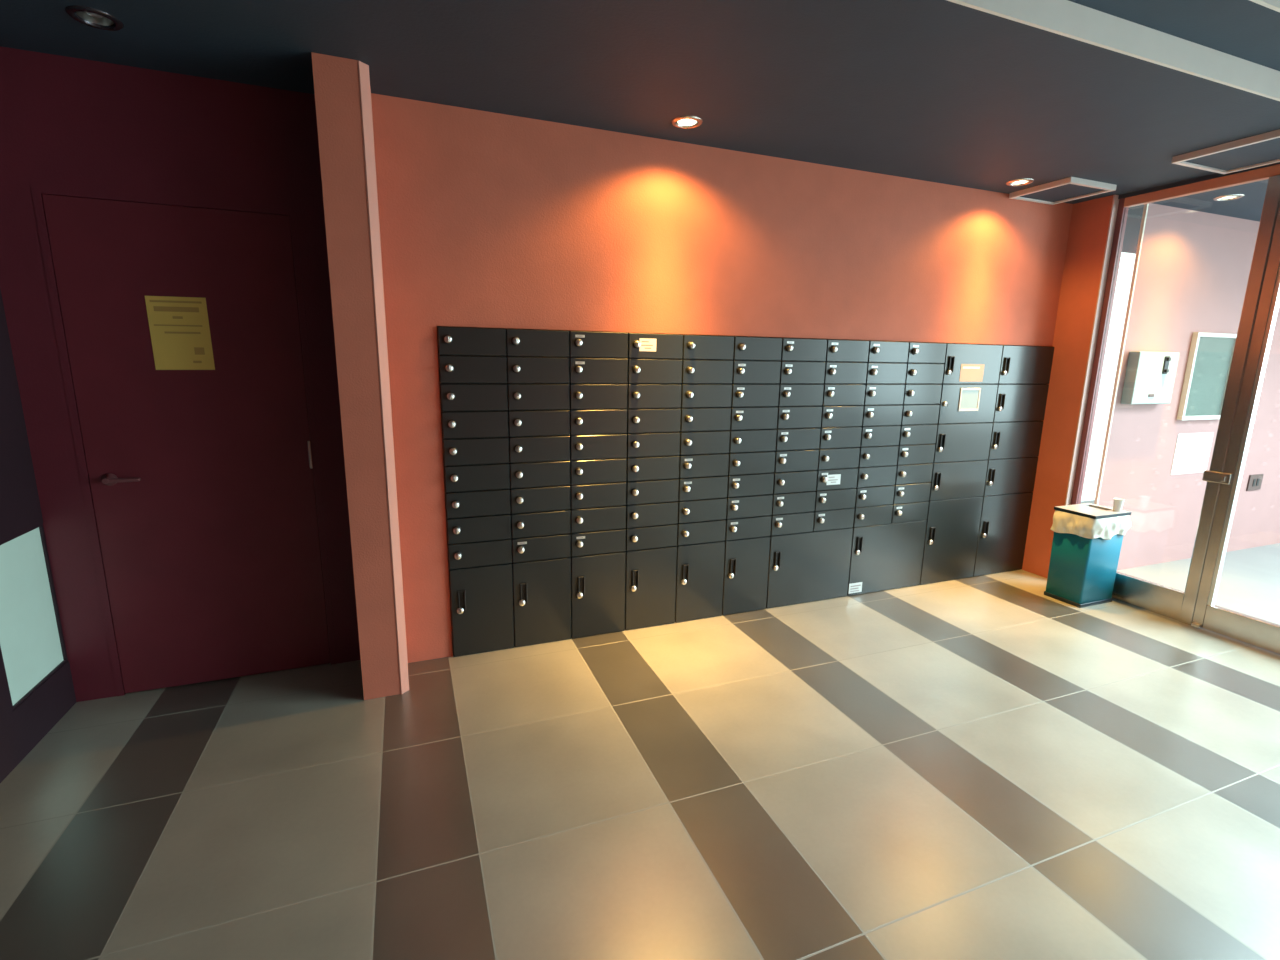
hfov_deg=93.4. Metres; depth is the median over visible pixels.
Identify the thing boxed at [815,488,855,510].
mailbox
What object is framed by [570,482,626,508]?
mailbox
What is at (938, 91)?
ceiling
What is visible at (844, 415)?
mailbox
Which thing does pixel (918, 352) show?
mailbox
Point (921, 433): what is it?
mailbox
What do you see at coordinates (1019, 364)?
locker
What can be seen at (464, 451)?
mailbox
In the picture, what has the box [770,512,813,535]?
mailbox
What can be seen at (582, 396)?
mailbox
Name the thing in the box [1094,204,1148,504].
trim
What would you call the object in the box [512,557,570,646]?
locker
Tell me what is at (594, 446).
mailbox
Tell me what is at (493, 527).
mailbox
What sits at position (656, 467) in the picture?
mailbox
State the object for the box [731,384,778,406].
mailbox
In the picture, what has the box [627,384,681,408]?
mailbox
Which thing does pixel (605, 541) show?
mailbox
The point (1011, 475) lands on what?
locker
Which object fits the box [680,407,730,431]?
mailbox
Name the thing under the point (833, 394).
mailbox
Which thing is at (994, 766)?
floor
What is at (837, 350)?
mailbox
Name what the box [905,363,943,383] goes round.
mailbox
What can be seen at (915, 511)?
mailbox
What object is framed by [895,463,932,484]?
mailbox
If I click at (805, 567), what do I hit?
locker
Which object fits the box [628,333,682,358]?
mailbox
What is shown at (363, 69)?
trim
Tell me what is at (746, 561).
locker
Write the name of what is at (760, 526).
mailbox
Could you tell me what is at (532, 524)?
mailbox
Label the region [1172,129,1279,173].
access hatch
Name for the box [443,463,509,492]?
mailbox
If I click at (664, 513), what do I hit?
mailbox
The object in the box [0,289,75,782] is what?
wall
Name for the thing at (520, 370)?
mailbox
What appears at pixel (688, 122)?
recessed light
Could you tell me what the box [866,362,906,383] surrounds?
mailbox
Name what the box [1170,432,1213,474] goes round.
poster
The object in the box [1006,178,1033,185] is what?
recessed light
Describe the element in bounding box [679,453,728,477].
mailbox
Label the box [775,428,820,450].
mailbox
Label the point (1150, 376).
intercom panel
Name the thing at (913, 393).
mailbox
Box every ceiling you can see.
[0,0,1279,253]
[1068,0,1279,70]
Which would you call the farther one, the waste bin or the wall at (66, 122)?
the waste bin
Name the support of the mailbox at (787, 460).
on the mailbox at (795, 481)
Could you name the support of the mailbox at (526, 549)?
on the locker at (541, 588)
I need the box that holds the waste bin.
[1044,503,1131,607]
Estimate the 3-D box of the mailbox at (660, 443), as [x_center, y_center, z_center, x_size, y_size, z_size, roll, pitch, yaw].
[0.011,-0.224,3.416,0.308,0.129,0.428,-3,12,-21]
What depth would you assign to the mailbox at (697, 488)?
3.40 m
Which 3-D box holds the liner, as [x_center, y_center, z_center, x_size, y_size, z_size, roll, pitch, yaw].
[2.899,0.278,3.888,0.380,0.155,0.301,-3,12,-21]
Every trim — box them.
[358,61,408,693]
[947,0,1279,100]
[1065,195,1118,504]
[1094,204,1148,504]
[1118,162,1279,198]
[1249,0,1279,11]
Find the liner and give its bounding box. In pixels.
[1050,510,1130,539]
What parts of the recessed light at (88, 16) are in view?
bulb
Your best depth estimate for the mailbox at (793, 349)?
3.47 m
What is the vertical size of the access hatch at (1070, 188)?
0.030 m
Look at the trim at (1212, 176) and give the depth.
3.49 m
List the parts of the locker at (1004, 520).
handle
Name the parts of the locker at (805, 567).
handle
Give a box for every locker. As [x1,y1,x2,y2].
[448,563,513,656]
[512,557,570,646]
[570,551,625,638]
[625,546,676,629]
[675,541,724,622]
[722,536,769,614]
[766,528,852,608]
[847,520,926,595]
[920,496,982,584]
[927,343,1002,383]
[929,460,987,500]
[933,422,992,462]
[938,384,997,423]
[973,492,1032,576]
[983,457,1037,495]
[988,421,1042,459]
[993,384,1048,421]
[998,345,1053,383]
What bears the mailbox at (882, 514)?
on the locker at (883, 557)
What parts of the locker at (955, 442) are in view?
handle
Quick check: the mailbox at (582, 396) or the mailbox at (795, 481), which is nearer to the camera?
the mailbox at (582, 396)
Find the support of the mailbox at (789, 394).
on the mailbox at (788, 416)
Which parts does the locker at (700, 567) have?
handle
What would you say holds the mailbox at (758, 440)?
on the mailbox at (742, 463)
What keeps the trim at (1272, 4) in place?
attached to the ceiling at (938, 91)
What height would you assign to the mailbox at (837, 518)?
0.129 m
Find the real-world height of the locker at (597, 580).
0.466 m
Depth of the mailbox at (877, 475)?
3.85 m
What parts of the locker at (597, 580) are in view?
handle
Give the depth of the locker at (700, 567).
3.51 m
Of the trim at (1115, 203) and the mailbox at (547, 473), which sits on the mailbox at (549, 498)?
the mailbox at (547, 473)
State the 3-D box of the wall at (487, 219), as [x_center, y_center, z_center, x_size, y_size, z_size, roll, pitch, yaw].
[0.703,-0.506,3.699,4.492,2.567,0.460,-3,12,-21]
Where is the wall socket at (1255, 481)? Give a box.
[1246,474,1263,490]
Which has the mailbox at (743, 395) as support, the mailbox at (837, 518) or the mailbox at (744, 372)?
the mailbox at (744, 372)
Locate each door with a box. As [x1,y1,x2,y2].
[30,185,336,695]
[1191,204,1279,653]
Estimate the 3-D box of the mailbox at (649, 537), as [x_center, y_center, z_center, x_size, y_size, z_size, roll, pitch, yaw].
[0.002,0.285,3.517,0.308,0.129,0.428,-3,12,-21]
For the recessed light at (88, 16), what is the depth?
1.98 m
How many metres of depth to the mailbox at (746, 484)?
3.52 m
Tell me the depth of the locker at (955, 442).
4.06 m
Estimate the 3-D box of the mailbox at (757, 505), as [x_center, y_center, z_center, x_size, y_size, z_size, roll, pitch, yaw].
[0.581,0.123,3.713,0.308,0.129,0.428,-3,12,-21]
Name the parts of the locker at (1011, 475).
handle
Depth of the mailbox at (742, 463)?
3.49 m
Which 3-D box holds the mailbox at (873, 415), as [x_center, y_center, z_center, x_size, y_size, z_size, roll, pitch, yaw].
[1.454,-0.438,3.942,0.308,0.129,0.428,-3,12,-21]
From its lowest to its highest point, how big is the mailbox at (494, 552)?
0.129 m
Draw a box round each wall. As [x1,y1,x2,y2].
[0,46,360,701]
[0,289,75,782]
[371,93,1072,662]
[990,195,1112,577]
[1098,203,1279,570]
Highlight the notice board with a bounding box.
[1177,332,1236,419]
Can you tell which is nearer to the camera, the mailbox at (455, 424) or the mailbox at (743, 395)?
the mailbox at (455, 424)
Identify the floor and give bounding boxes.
[0,500,1279,959]
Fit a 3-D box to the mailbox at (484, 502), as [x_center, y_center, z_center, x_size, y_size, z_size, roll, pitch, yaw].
[-0.859,0.083,3.135,0.308,0.129,0.428,-3,12,-21]
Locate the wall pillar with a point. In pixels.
(336, 79)
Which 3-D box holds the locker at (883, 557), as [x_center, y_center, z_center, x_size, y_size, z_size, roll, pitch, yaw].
[1.582,0.481,4.188,0.617,0.466,0.416,-3,12,-21]
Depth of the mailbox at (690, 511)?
3.43 m
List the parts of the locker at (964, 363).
handle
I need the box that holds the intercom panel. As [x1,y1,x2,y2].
[1121,351,1179,403]
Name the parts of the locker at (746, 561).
handle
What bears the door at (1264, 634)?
attached to the door frame at (1172, 603)
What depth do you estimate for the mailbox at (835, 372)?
3.61 m
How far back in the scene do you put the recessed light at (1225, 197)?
3.77 m
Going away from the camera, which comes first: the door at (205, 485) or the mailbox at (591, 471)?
the door at (205, 485)
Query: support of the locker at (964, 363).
on the locker at (959, 403)
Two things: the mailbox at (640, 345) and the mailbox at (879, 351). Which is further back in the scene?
the mailbox at (879, 351)
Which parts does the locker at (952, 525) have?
handle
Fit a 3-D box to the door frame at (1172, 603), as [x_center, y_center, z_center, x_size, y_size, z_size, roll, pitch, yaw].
[4.169,0.058,1.204,0.064,2.545,6.288,-3,12,-21]
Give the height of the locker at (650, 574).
0.466 m
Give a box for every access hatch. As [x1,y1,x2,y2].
[1009,177,1116,204]
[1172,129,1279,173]
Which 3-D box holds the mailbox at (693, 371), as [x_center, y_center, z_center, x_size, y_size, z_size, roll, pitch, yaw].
[0.305,-0.623,3.450,0.308,0.129,0.428,-3,12,-21]
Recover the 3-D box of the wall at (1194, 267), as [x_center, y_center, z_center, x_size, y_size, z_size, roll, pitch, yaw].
[5.341,-0.675,4.957,4.425,2.550,0.014,-3,12,-21]
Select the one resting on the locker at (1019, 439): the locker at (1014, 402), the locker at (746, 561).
the locker at (1014, 402)
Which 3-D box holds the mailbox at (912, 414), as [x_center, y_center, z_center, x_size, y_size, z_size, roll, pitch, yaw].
[1.743,-0.455,4.053,0.308,0.129,0.428,-3,12,-21]
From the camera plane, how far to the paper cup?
3.81 m
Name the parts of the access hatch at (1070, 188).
panel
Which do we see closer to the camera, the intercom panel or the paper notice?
the paper notice
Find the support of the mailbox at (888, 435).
on the mailbox at (873, 456)
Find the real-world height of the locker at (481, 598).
0.466 m
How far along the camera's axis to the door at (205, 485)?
2.60 m
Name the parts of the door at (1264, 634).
rail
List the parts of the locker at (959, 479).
handle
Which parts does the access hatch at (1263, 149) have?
panel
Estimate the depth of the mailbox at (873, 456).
3.82 m
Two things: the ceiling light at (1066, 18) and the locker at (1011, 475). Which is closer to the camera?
the ceiling light at (1066, 18)
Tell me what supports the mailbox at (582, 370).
on the mailbox at (582, 396)
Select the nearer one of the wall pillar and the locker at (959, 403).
the wall pillar
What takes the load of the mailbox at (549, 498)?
on the mailbox at (532, 524)
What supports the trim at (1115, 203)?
attached to the wall at (1089, 223)
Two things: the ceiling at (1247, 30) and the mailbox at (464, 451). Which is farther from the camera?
the mailbox at (464, 451)
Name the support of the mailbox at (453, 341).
on the mailbox at (452, 369)
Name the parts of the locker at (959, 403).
notice pane, notice frame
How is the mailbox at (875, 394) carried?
on the mailbox at (873, 415)
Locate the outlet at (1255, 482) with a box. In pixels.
[1252,479,1259,485]
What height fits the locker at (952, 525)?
0.595 m
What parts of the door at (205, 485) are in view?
lever handle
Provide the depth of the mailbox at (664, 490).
3.29 m
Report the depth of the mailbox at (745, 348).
3.36 m
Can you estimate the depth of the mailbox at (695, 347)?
3.25 m
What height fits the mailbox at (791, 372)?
0.129 m
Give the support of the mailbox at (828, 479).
on the mailbox at (834, 499)
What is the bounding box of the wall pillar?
[311,52,407,699]
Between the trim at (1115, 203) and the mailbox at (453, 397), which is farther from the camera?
the trim at (1115, 203)
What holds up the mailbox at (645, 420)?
on the mailbox at (660, 443)
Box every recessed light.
[65,5,123,30]
[671,116,702,128]
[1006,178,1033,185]
[1213,194,1244,200]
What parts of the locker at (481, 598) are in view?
handle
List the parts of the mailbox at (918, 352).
door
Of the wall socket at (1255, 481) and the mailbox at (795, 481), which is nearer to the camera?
the mailbox at (795, 481)
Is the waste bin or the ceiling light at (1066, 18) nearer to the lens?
the ceiling light at (1066, 18)
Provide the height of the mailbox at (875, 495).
0.129 m
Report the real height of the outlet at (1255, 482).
0.060 m
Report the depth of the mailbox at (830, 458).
3.71 m
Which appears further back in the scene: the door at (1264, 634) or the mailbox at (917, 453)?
the mailbox at (917, 453)
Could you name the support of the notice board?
attached to the wall at (1194, 267)
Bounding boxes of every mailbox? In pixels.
[437,326,505,355]
[438,355,506,383]
[439,383,507,410]
[441,411,508,438]
[442,437,508,465]
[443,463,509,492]
[445,489,510,518]
[446,514,510,543]
[447,539,511,569]
[506,329,568,356]
[506,357,569,383]
[507,384,569,410]
[507,410,569,436]
[508,435,569,462]
[509,460,569,488]
[510,485,569,513]
[510,510,570,538]
[511,534,570,562]
[569,331,627,357]
[569,358,627,383]
[569,384,627,409]
[569,409,626,434]
[569,433,626,459]
[570,458,626,484]
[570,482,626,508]
[570,505,625,532]
[570,529,625,556]
[625,501,677,527]
[625,524,677,550]
[626,432,679,457]
[626,455,679,481]
[626,479,678,504]
[627,359,681,383]
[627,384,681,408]
[627,408,680,432]
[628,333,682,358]
[677,498,726,523]
[677,520,725,545]
[678,476,727,500]
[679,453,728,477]
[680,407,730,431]
[680,430,729,454]
[681,359,732,383]
[681,384,731,407]
[682,335,733,359]
[725,515,771,540]
[726,494,772,518]
[727,473,773,496]
[728,451,774,474]
[729,429,776,452]
[730,406,777,429]
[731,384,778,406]
[732,360,780,383]
[733,336,781,360]
[752,338,826,361]
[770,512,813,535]
[772,491,815,514]
[773,470,816,493]
[774,449,818,472]
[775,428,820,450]
[776,406,821,428]
[778,384,823,405]
[779,361,825,383]
[812,339,868,361]
[813,508,854,530]
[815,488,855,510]
[816,468,857,490]
[818,447,859,469]
[819,426,861,448]
[821,405,863,426]
[822,384,865,405]
[824,362,866,383]
[853,505,892,526]
[855,485,894,507]
[857,465,896,487]
[858,445,898,466]
[860,425,900,446]
[862,405,902,425]
[864,384,904,404]
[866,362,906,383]
[868,341,908,362]
[872,342,946,363]
[891,501,928,522]
[893,482,930,503]
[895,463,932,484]
[897,444,934,464]
[899,424,936,444]
[901,404,939,424]
[903,384,941,404]
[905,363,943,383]
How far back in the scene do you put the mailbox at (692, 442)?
3.35 m
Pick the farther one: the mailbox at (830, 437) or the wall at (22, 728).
the mailbox at (830, 437)
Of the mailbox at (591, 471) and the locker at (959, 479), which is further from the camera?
the locker at (959, 479)
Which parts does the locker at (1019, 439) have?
handle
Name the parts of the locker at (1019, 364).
handle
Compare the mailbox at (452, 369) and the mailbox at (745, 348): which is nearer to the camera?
the mailbox at (452, 369)
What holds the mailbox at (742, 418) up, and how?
on the mailbox at (758, 440)
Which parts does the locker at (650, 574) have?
handle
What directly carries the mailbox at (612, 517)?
on the mailbox at (605, 541)
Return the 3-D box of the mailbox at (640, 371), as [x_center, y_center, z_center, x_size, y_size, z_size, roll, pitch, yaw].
[0.017,-0.605,3.340,0.308,0.129,0.428,-3,12,-21]
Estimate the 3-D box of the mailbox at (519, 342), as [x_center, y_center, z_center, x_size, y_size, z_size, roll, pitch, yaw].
[-0.558,-0.698,3.093,0.308,0.129,0.428,-3,12,-21]
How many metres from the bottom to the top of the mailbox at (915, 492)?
0.129 m
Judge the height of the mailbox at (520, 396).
0.129 m
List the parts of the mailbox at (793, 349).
door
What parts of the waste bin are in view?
lid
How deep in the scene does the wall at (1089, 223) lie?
4.13 m
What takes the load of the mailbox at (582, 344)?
on the mailbox at (582, 370)
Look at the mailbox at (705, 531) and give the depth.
3.46 m
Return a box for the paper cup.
[1113,498,1124,511]
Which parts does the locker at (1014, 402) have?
handle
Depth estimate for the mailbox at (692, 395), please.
3.30 m
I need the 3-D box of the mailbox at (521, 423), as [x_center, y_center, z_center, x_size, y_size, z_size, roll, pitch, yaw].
[-0.564,-0.316,3.170,0.308,0.129,0.428,-3,12,-21]
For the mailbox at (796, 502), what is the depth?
3.65 m
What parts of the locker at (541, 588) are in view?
handle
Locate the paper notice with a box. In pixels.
[145,296,214,369]
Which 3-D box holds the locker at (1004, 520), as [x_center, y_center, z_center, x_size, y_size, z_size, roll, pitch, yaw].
[2.572,0.358,4.554,0.500,0.595,0.416,-3,12,-21]
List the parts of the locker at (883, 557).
maker plate, handle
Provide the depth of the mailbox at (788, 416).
3.55 m
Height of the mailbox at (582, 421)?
0.129 m
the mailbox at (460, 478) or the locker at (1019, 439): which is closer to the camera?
the mailbox at (460, 478)
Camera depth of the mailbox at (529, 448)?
3.02 m

